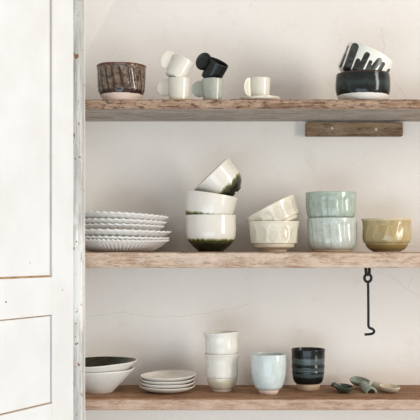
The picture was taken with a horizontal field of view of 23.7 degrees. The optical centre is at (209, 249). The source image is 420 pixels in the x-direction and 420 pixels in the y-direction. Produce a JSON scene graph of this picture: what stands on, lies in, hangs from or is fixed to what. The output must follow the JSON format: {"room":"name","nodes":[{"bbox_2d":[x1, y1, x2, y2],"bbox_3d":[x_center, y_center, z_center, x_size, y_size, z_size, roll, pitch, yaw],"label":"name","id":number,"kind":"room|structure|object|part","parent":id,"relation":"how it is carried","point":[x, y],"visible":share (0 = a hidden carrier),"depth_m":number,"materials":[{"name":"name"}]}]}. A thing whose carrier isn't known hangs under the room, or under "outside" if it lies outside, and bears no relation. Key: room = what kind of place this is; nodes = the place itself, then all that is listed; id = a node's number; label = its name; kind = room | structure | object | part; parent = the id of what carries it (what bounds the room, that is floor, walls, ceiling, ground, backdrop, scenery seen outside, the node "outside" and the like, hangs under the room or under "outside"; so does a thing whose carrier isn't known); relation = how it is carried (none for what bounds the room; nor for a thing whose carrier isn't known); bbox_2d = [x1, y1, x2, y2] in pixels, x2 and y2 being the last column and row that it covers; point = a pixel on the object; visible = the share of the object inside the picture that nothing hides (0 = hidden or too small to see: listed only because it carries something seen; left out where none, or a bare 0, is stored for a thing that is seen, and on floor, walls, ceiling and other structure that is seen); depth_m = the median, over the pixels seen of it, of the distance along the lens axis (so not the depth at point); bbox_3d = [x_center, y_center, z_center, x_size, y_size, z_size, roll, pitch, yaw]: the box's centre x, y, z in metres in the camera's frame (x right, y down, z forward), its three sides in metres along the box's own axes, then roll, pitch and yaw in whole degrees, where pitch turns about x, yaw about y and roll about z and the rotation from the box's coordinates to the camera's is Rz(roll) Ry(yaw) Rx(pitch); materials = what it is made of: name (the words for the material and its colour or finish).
{"room":"kitchen","nodes":[
{"label":"kitchen","id":0,"kind":"room"},
{"bbox_2d":[73,0,84,419],"bbox_3d":[-0.311,0.125,2.332,0.033,1.750,0.060,0,0,0],"label":"trim","id":1,"kind":"structure","parent":0,"point":[78,5],"depth_m":2.30,"materials":[{"name":"grey paint"}]},
{"bbox_2d":[0,0,77,419],"bbox_3d":[-0.420,0.125,2.087,0.034,1.730,0.477,0,0,26],"label":"door","id":2,"kind":"structure","parent":1,"relation":"attached to","point":[36,36],"depth_m":2.17,"materials":[{"name":"white paint"}]},
{"bbox_3d":[-0.426,0.242,2.086,0.008,0.196,0.304,0,0,26],"label":"panel","id":3,"kind":"part","parent":2,"relation":"part of","materials":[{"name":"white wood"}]},
{"bbox_3d":[-0.426,-0.300,2.086,0.008,0.720,0.304,0,0,26],"label":"panel","id":4,"kind":"part","parent":2,"relation":"part of","materials":[{"name":"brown wood"}]},
{"bbox_3d":[-0.427,0.390,2.086,0.024,0.100,0.303,0,0,26],"label":"rail","id":5,"kind":"part","parent":2,"relation":"part of","materials":[{"name":"white paint"}]},
{"bbox_3d":[-0.427,0.102,2.086,0.024,0.084,0.303,0,0,26],"label":"rail","id":6,"kind":"part","parent":2,"relation":"part of","materials":[{"name":"white paint"}]},
{"bbox_2d":[85,0,113,55],"bbox_3d":[-0.306,-0.633,2.591,0.308,0.421,0.101,0,0,0],"label":"wall","id":7,"kind":"structure","parent":0,"point":[96,11],"depth_m":2.63,"materials":[{"name":"paint"}]},
{"bbox_2d":[85,228,171,237],"bbox_3d":[-0.227,-0.036,2.522,0.261,0.033,0.261,0,0,-14],"label":"plate","id":8,"kind":"object","parent":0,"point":[88,232],"visible":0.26,"depth_m":2.41,"materials":[{"name":"white ceramic"}]},
{"bbox_2d":[85,223,164,230],"bbox_3d":[-0.227,-0.051,2.522,0.226,0.030,0.226,0,0,42],"label":"plate","id":9,"kind":"object","parent":8,"relation":"on","point":[95,225],"visible":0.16,"depth_m":2.43,"materials":[{"name":"white ceramic"}]},
{"bbox_2d":[85,218,166,225],"bbox_3d":[-0.226,-0.063,2.522,0.236,0.033,0.236,0,0,13],"label":"plate","id":10,"kind":"object","parent":9,"relation":"on","point":[89,220],"visible":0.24,"depth_m":2.42,"materials":[{"name":"white ceramic"}]},
{"bbox_2d":[85,210,168,221],"bbox_3d":[-0.225,-0.077,2.522,0.246,0.046,0.247,0,0,-18],"label":"plate","id":11,"kind":"object","parent":10,"relation":"on","point":[88,214],"visible":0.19,"depth_m":2.42,"materials":[{"name":"white ceramic"}]},
{"bbox_2d":[85,0,419,419],"bbox_3d":[0.000,0.000,2.715,4.400,2.900,0.150,0,0,0],"label":"wall","id":12,"kind":"structure","parent":0,"point":[159,318],"depth_m":2.64,"materials":[{"name":"paint"}]},
{"bbox_2d":[85,99,419,121],"bbox_3d":[0.300,-0.351,2.522,1.400,0.024,0.245,0,0,0],"label":"wooden shelf","id":13,"kind":"object","parent":12,"relation":"attached to","point":[96,110],"visible":0.84,"depth_m":2.45,"materials":[{"name":"brown wood"}]},
{"bbox_2d":[96,62,145,99],"bbox_3d":[-0.218,-0.408,2.462,0.123,0.090,0.123,0,0,10],"label":"bowl","id":14,"kind":"object","parent":13,"relation":"on","point":[116,80],"visible":0.91,"depth_m":2.42,"materials":[{"name":"ceramic"}]},
{"bbox_2d":[156,77,189,99],"bbox_3d":[-0.085,-0.392,2.440,0.076,0.057,0.055,0,0,-29],"label":"espresso cup","id":15,"kind":"object","parent":13,"relation":"on","point":[176,88],"visible":0.85,"depth_m":2.43,"materials":[{"name":"beige ceramic"}]},
{"bbox_3d":[-0.116,-0.397,2.445,0.030,0.042,0.005,0,0,0],"label":"handle","id":16,"kind":"part","parent":15,"relation":"part of","materials":[{"name":"beige ceramic"}]},
{"bbox_2d":[160,51,193,76],"bbox_3d":[-0.081,-0.447,2.443,0.083,0.076,0.055,0,0,-6],"label":"espresso cup","id":17,"kind":"object","parent":15,"relation":"on","point":[176,65],"visible":0.94,"depth_m":2.42,"materials":[{"name":"beige ceramic"}]},
{"bbox_3d":[-0.106,-0.465,2.431,0.028,0.045,0.006,29,-6,-18],"label":"handle","id":18,"kind":"part","parent":17,"relation":"part of","materials":[{"name":"beige ceramic"}]},
{"bbox_2d":[192,77,223,99],"bbox_3d":[-0.001,-0.391,2.450,0.072,0.054,0.054,0,0,31],"label":"espresso cup","id":19,"kind":"object","parent":13,"relation":"on","point":[211,88],"visible":0.88,"depth_m":2.43,"materials":[{"name":"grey ceramic"}]},
{"bbox_3d":[-0.032,-0.394,2.446,0.026,0.040,0.006,0,0,0],"label":"handle","id":20,"kind":"part","parent":19,"relation":"part of","materials":[{"name":"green ceramic"}]},
{"bbox_2d":[196,53,227,77],"bbox_3d":[0.009,-0.443,2.447,0.068,0.073,0.067,0,0,28],"label":"espresso cup","id":21,"kind":"object","parent":19,"relation":"on","point":[211,66],"visible":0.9,"depth_m":2.43,"materials":[{"name":"black ceramic"}]},
{"bbox_3d":[-0.019,-0.461,2.437,0.030,0.045,0.006,20,21,-21],"label":"handle","id":22,"kind":"part","parent":21,"relation":"part of","materials":[{"name":"black ceramic"}]},
{"bbox_2d":[239,95,279,99],"bbox_3d":[0.122,-0.369,2.462,0.101,0.012,0.100,0,0,0],"label":"saucer","id":23,"kind":"object","parent":13,"relation":"on","point":[264,97],"visible":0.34,"depth_m":2.42,"materials":[{"name":"beige ceramic"}]},
{"bbox_2d":[244,77,269,95],"bbox_3d":[0.115,-0.396,2.462,0.066,0.056,0.051,0,0,0],"label":"espresso cup","id":24,"kind":"object","parent":23,"relation":"on","point":[253,86],"visible":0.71,"depth_m":2.44,"materials":[{"name":"beige ceramic"}]},
{"bbox_3d":[0.092,-0.399,2.446,0.023,0.046,0.005,0,0,-30],"label":"handle","id":25,"kind":"part","parent":24,"relation":"part of","materials":[{"name":"beige ceramic"}]},
{"bbox_2d":[335,70,390,99],"bbox_3d":[0.377,-0.399,2.470,0.134,0.071,0.134,0,0,-7],"label":"bowl","id":26,"kind":"object","parent":13,"relation":"on","point":[353,84],"visible":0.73,"depth_m":2.42,"materials":[{"name":"black ceramic"}]},
{"bbox_2d":[338,42,392,72],"bbox_3d":[0.384,-0.456,2.470,0.135,0.109,0.124,0,0,2],"label":"bowl","id":27,"kind":"object","parent":26,"relation":"on","point":[356,56],"visible":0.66,"depth_m":2.42,"materials":[{"name":"white ceramic"}]},
{"bbox_2d":[85,385,419,409],"bbox_3d":[0.300,0.371,2.522,1.400,0.029,0.244,0,0,0],"label":"wooden shelf","id":28,"kind":"object","parent":12,"relation":"attached to","point":[124,397],"visible":0.83,"depth_m":2.40,"materials":[{"name":"brown wood"}]},
{"bbox_2d":[85,366,134,393],"bbox_3d":[-0.280,0.326,2.512,0.182,0.062,0.180,0,0,-20],"label":"bowl","id":29,"kind":"object","parent":28,"relation":"on","point":[106,382],"visible":0.62,"depth_m":2.46,"materials":[{"name":"white ceramic"}]},
{"bbox_2d":[85,356,136,372],"bbox_3d":[-0.283,0.311,2.511,0.196,0.072,0.193,0,0,30],"label":"bowl","id":30,"kind":"object","parent":29,"relation":"on","point":[102,364],"visible":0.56,"depth_m":2.57,"materials":[{"name":"ceramic"}]},
{"bbox_2d":[140,384,194,393],"bbox_3d":[-0.107,0.348,2.515,0.139,0.017,0.139,0,0,0],"label":"plate","id":31,"kind":"object","parent":28,"relation":"on","point":[163,391],"visible":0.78,"depth_m":2.46,"materials":[{"name":"white ceramic"}]},
{"bbox_2d":[140,380,194,388],"bbox_3d":[-0.107,0.339,2.515,0.137,0.017,0.138,0,1,15],"label":"plate","id":32,"kind":"object","parent":31,"relation":"on","point":[193,381],"visible":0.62,"depth_m":2.46,"materials":[{"name":"white ceramic"}]},
{"bbox_2d":[140,376,194,384],"bbox_3d":[-0.106,0.329,2.514,0.138,0.017,0.139,0,1,30],"label":"plate","id":33,"kind":"object","parent":32,"relation":"on","point":[193,377],"visible":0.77,"depth_m":2.46,"materials":[{"name":"white ceramic"}]},
{"bbox_2d":[140,370,195,381],"bbox_3d":[-0.105,0.319,2.514,0.140,0.021,0.140,0,0,43],"label":"plate","id":34,"kind":"object","parent":33,"relation":"on","point":[163,375],"visible":0.91,"depth_m":2.54,"materials":[{"name":"white ceramic"}]},
{"bbox_2d":[204,352,238,391],"bbox_3d":[0.030,0.308,2.527,0.088,0.096,0.088,0,0,15],"label":"tumbler","id":35,"kind":"object","parent":28,"relation":"on","point":[221,370],"visible":0.98,"depth_m":2.49,"materials":[{"name":"ceramic"}]},
{"bbox_2d":[203,330,237,354],"bbox_3d":[0.027,0.253,2.527,0.088,0.096,0.088,0,0,-11],"label":"tumbler","id":36,"kind":"object","parent":35,"relation":"on","point":[220,342],"visible":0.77,"depth_m":2.49,"materials":[{"name":"ceramic"}]},
{"bbox_2d":[251,352,285,394],"bbox_3d":[0.145,0.306,2.478,0.088,0.100,0.088,0,0,7],"label":"tumbler","id":37,"kind":"object","parent":28,"relation":"on","point":[268,369],"visible":1,"depth_m":2.44,"materials":[{"name":"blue ceramic"}]},
{"bbox_2d":[291,347,324,390],"bbox_3d":[0.251,0.304,2.556,0.086,0.104,0.087,0,0,-4],"label":"tumbler","id":38,"kind":"object","parent":28,"relation":"on","point":[308,366],"visible":1,"depth_m":2.52,"materials":[{"name":"black ceramic"}]},
{"bbox_2d":[331,382,353,392],"bbox_3d":[0.331,0.346,2.512,0.047,0.020,0.100,0,0,-15],"label":"scoop","id":39,"kind":"object","parent":28,"relation":"on","point":[341,387],"visible":1,"depth_m":2.50,"materials":[{"name":"green ceramic"}]},
{"bbox_2d":[350,376,376,392],"bbox_3d":[0.390,0.343,2.545,0.052,0.030,0.122,0,0,-10],"label":"scoop","id":40,"kind":"object","parent":28,"relation":"on","point":[363,383],"visible":1,"depth_m":2.54,"materials":[{"name":"green ceramic"}]},
{"bbox_2d":[350,376,370,385],"bbox_3d":[0.384,0.340,2.573,0.052,0.016,0.067,0,7,-11],"label":"bowl","id":41,"kind":"object","parent":40,"relation":"attached to","point":[355,380],"depth_m":2.58,"materials":[{"name":"green ceramic"}]},
{"bbox_3d":[0.395,0.345,2.516,0.033,0.017,0.062,0,7,-11],"label":"handle","id":42,"kind":"part","parent":40,"relation":"part of","materials":[{"name":"green ceramic"}]},
{"bbox_2d":[371,381,399,392],"bbox_3d":[0.444,0.345,2.515,0.049,0.021,0.097,0,0,-24],"label":"scoop","id":43,"kind":"object","parent":28,"relation":"on","point":[391,388],"visible":1,"depth_m":2.52,"materials":[{"name":"beige ceramic"}]},
{"bbox_3d":[0.432,0.344,2.541,0.028,0.015,0.040,0,4,-24],"label":"handle","id":44,"kind":"part","parent":43,"relation":"part of","materials":[{"name":"beige ceramic"}]},
{"bbox_2d":[379,383,399,392],"bbox_3d":[0.451,0.347,2.500,0.049,0.016,0.063,0,4,-24],"label":"bowl","id":45,"kind":"object","parent":43,"relation":"attached to","point":[391,388],"depth_m":2.50,"materials":[{"name":"beige ceramic"}]},
{"bbox_2d":[85,252,419,267],"bbox_3d":[0.300,0.024,2.522,1.400,0.038,0.245,0,0,0],"label":"wooden shelf","id":46,"kind":"object","parent":12,"relation":"attached to","point":[92,259],"visible":0.89,"depth_m":2.40,"materials":[{"name":"brown wood"}]},
{"bbox_2d":[85,238,169,251],"bbox_3d":[-0.227,-0.012,2.522,0.251,0.034,0.251,0,0,45],"label":"plate","id":47,"kind":"object","parent":46,"relation":"on","point":[92,245],"visible":0.92,"depth_m":2.43,"materials":[{"name":"white ceramic"}]},
{"bbox_2d":[85,235,169,239],"bbox_3d":[-0.227,-0.021,2.522,0.252,0.028,0.252,0,0,44],"label":"plate","id":48,"kind":"object","parent":47,"relation":"on","point":[92,236],"visible":0.23,"depth_m":2.41,"materials":[{"name":"white ceramic"}]},
{"bbox_2d":[185,214,236,251],"bbox_3d":[0.002,-0.042,2.515,0.130,0.092,0.130,0,0,13],"label":"bowl","id":49,"kind":"object","parent":46,"relation":"on","point":[204,232],"visible":1,"depth_m":2.46,"materials":[{"name":"white ceramic"}]},
{"bbox_2d":[185,190,237,214],"bbox_3d":[0.004,-0.097,2.515,0.132,0.105,0.131,0,0,20],"label":"bowl","id":50,"kind":"object","parent":49,"relation":"on","point":[196,202],"visible":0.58,"depth_m":2.46,"materials":[{"name":"white ceramic"}]},
{"bbox_2d":[194,157,241,195],"bbox_3d":[0.019,-0.174,2.519,0.120,0.119,0.118,0,0,-14],"label":"bowl","id":51,"kind":"object","parent":50,"relation":"on","point":[225,179],"visible":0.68,"depth_m":2.47,"materials":[{"name":"white ceramic"}]},
{"bbox_2d":[248,221,299,251],"bbox_3d":[0.161,-0.034,2.512,0.131,0.076,0.130,0,0,-19],"label":"bowl","id":52,"kind":"object","parent":46,"relation":"on","point":[266,236],"visible":1,"depth_m":2.46,"materials":[{"name":"beige ceramic"}]},
{"bbox_2d":[247,194,298,220],"bbox_3d":[0.156,-0.088,2.509,0.132,0.103,0.130,0,0,33],"label":"bowl","id":53,"kind":"object","parent":52,"relation":"on","point":[284,209],"visible":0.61,"depth_m":2.46,"materials":[{"name":"beige ceramic"}]},
{"bbox_2d":[307,217,356,251],"bbox_3d":[0.306,-0.038,2.510,0.126,0.085,0.126,0,0,-14],"label":"bowl","id":54,"kind":"object","parent":46,"relation":"on","point":[325,234],"visible":1,"depth_m":2.46,"materials":[{"name":"ceramic"}]},
{"bbox_2d":[305,191,356,217],"bbox_3d":[0.304,-0.101,2.510,0.128,0.085,0.129,0,0,22],"label":"bowl","id":55,"kind":"object","parent":54,"relation":"on","point":[319,204],"visible":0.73,"depth_m":2.46,"materials":[{"name":"green ceramic"}]},
{"bbox_2d":[363,268,374,335],"bbox_3d":[0.384,0.123,2.412,0.030,0.169,0.015,0,0,0],"label":"iron hook","id":56,"kind":"object","parent":46,"relation":"hanging from","point":[367,272],"visible":1,"depth_m":2.41,"materials":[{"name":"black metal"}]},
{"bbox_2d":[361,218,411,251],"bbox_3d":[0.443,-0.037,2.508,0.127,0.083,0.127,0,0,-8],"label":"bowl","id":57,"kind":"object","parent":46,"relation":"on","point":[378,234],"visible":1,"depth_m":2.46,"materials":[{"name":"yellow ceramic"}]},
{"bbox_2d":[305,122,402,136],"bbox_3d":[0.378,-0.317,2.629,0.254,0.035,0.026,0,0,0],"label":"batten","id":58,"kind":"object","parent":12,"relation":"attached to","point":[312,129],"visible":1,"depth_m":2.62,"materials":[{"name":"brown wood"}]}
]}

